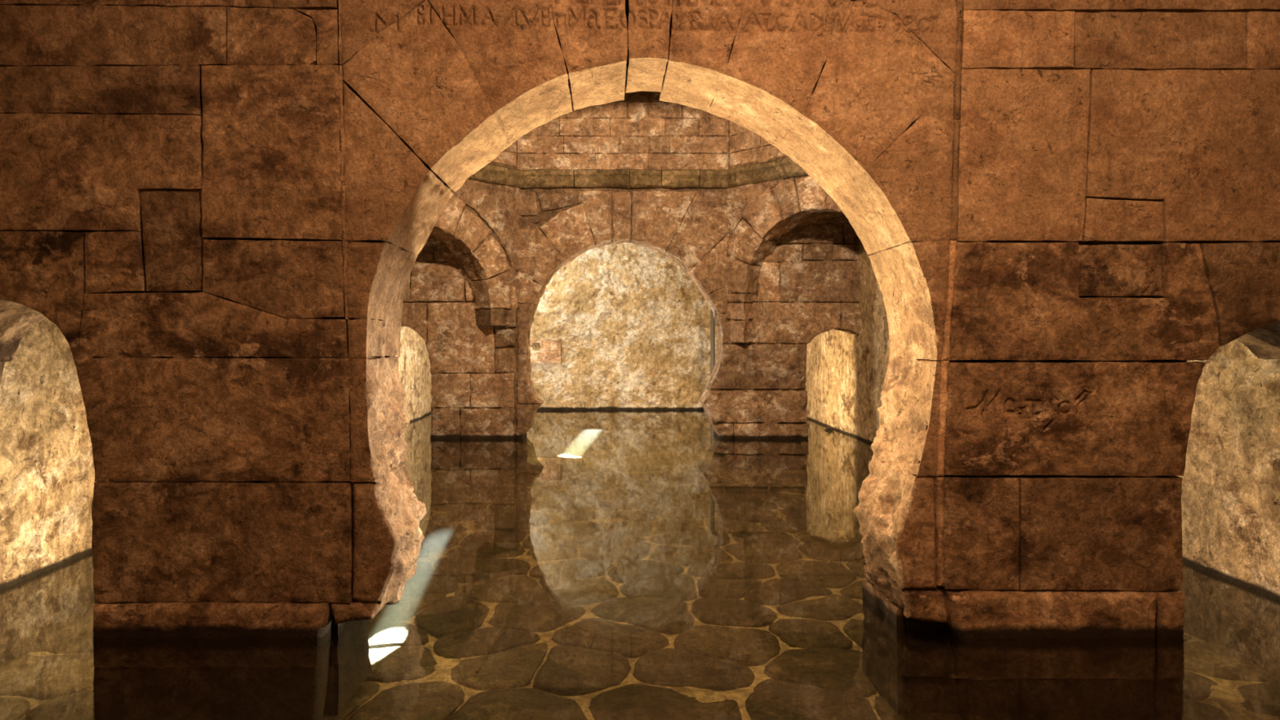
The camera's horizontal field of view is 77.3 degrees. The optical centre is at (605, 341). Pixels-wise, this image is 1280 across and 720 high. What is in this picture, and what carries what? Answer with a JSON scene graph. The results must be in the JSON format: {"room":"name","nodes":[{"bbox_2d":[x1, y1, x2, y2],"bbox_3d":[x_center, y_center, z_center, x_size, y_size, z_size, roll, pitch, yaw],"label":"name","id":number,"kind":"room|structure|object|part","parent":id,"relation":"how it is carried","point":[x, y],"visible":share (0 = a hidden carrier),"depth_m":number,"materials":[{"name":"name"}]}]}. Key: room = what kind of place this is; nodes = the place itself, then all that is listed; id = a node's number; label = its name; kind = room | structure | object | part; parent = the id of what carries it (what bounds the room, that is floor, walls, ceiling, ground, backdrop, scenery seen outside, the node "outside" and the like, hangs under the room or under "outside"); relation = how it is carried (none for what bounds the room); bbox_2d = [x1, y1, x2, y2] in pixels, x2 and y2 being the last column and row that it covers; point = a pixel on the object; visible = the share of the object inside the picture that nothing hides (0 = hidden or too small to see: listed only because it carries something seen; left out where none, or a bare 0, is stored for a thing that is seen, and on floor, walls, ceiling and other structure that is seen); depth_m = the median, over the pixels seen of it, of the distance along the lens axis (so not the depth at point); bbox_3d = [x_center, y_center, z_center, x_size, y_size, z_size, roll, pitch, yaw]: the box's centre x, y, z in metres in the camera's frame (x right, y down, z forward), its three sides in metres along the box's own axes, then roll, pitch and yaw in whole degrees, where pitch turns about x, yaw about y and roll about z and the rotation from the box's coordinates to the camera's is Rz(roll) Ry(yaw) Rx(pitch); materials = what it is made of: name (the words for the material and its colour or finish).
{"room":"underground chamber","nodes":[
{"label":"underground chamber","id":0,"kind":"room"},
{"bbox_2d":[0,318,431,664],"bbox_3d":[-3.430,-0.400,8.085,0.072,5.000,17.971,0,0,0],"label":"wall","id":1,"kind":"structure","parent":0,"point":[47,468],"depth_m":4.89,"materials":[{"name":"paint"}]},
{"bbox_2d":[423,179,522,325],"bbox_3d":[-3.012,-1.176,11.168,1.909,2.384,3.629,0,0,45],"label":"wall","id":2,"kind":"structure","parent":0,"point":[477,231],"depth_m":11.31,"materials":[{"name":"stone"}]},
{"bbox_2d":[528,242,718,409],"bbox_3d":[0.119,-0.200,16.497,7.498,4.600,0.228,0,0,0],"label":"wall","id":3,"kind":"structure","parent":0,"point":[622,326],"depth_m":16.47,"materials":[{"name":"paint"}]},
{"bbox_2d":[400,80,860,470],"bbox_3d":[0.296,-1.021,11.841,8.893,5.958,0.665,0,0,0],"label":"wall","id":4,"kind":"structure","parent":0,"point":[482,386],"depth_m":11.59,"materials":[{"name":"stone"}]},
{"bbox_2d":[466,157,808,188],"bbox_3d":[0.119,-2.367,8.021,7.729,0.285,7.762,0,0,0],"label":"trim","id":5,"kind":"structure","parent":4,"relation":"attached to","point":[786,168],"depth_m":11.47,"materials":[{"name":"stone"}]},
{"bbox_3d":[-1.629,-2.366,11.370,0.777,0.274,0.443,0,0,-45],"label":"cornice stone","id":6,"kind":"part","parent":5,"relation":"part of","materials":[{"name":"brown stone"}]},
{"bbox_3d":[-0.874,-2.366,11.672,0.816,0.274,0.461,0,0,0],"label":"cornice stone","id":7,"kind":"part","parent":5,"relation":"part of","materials":[{"name":"brown stone"}]},
{"bbox_3d":[-0.062,-2.364,11.666,0.785,0.276,0.451,0,0,0],"label":"cornice stone","id":8,"kind":"part","parent":5,"relation":"part of","materials":[{"name":"brown stone"}]},
{"bbox_3d":[0.567,-2.366,11.672,0.448,0.274,0.440,0,0,0],"label":"cornice stone","id":9,"kind":"part","parent":5,"relation":"part of","materials":[{"name":"brown stone"}]},
{"bbox_3d":[1.073,-2.365,11.672,0.540,0.279,0.453,0,0,0],"label":"cornice stone","id":10,"kind":"part","parent":5,"relation":"part of","materials":[{"name":"brown stone"}]},
{"bbox_3d":[1.563,-2.364,11.675,0.417,0.276,0.440,0,0,0],"label":"cornice stone","id":11,"kind":"part","parent":5,"relation":"part of","materials":[{"name":"brown stone"}]},
{"bbox_3d":[2.150,-2.366,11.334,0.871,0.270,0.452,0,0,45],"label":"cornice stone","id":12,"kind":"part","parent":5,"relation":"part of","materials":[{"name":"brown stone"}]},
{"bbox_3d":[2.746,-2.367,10.740,0.796,0.277,0.453,0,0,44],"label":"cornice stone","id":13,"kind":"part","parent":5,"relation":"part of","materials":[{"name":"brown stone"}]},
{"bbox_2d":[488,102,789,177],"bbox_3d":[0.119,-3.999,8.021,8.724,3.302,8.756,0,0,0],"label":"ceiling","id":14,"kind":"structure","parent":0,"point":[640,135],"depth_m":11.59,"materials":[{"name":"stone"}]},
{"bbox_2d":[0,0,1279,719],"bbox_3d":[0.059,-0.374,4.115,7.817,4.453,0.682,0,0,0],"label":"wall","id":15,"kind":"structure","parent":0,"point":[224,211],"depth_m":3.82,"materials":[{"name":"stone"}]},
{"bbox_2d":[0,448,1279,719],"bbox_3d":[0.149,1.837,8.256,9.159,0.087,18.431,0,0,0],"label":"floor","id":16,"kind":"structure","parent":0,"point":[650,584],"depth_m":5.40,"materials":[{"name":"brown stone"}]},
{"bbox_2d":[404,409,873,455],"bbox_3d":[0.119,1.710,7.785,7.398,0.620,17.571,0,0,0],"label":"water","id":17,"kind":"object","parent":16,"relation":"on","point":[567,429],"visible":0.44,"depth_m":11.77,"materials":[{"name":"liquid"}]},
{"bbox_2d":[822,423,836,431],"bbox_3d":[3.558,1.354,12.649,0.216,0.111,0.417,0,0,0],"label":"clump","id":18,"kind":"object","parent":17,"relation":"on","point":[828,428],"visible":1,"depth_m":12.62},
{"bbox_2d":[714,175,848,342],"bbox_3d":[3.294,-1.169,11.212,3.273,2.398,1.699,0,0,45],"label":"wall","id":19,"kind":"structure","parent":0,"point":[763,215],"depth_m":11.37,"materials":[{"name":"stone"}]},
{"bbox_2d":[804,236,1279,676],"bbox_3d":[3.668,-0.400,8.085,0.078,5.000,17.971,0,0,0],"label":"wall","id":20,"kind":"structure","parent":0,"point":[1230,486],"depth_m":4.79,"materials":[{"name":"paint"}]}
]}

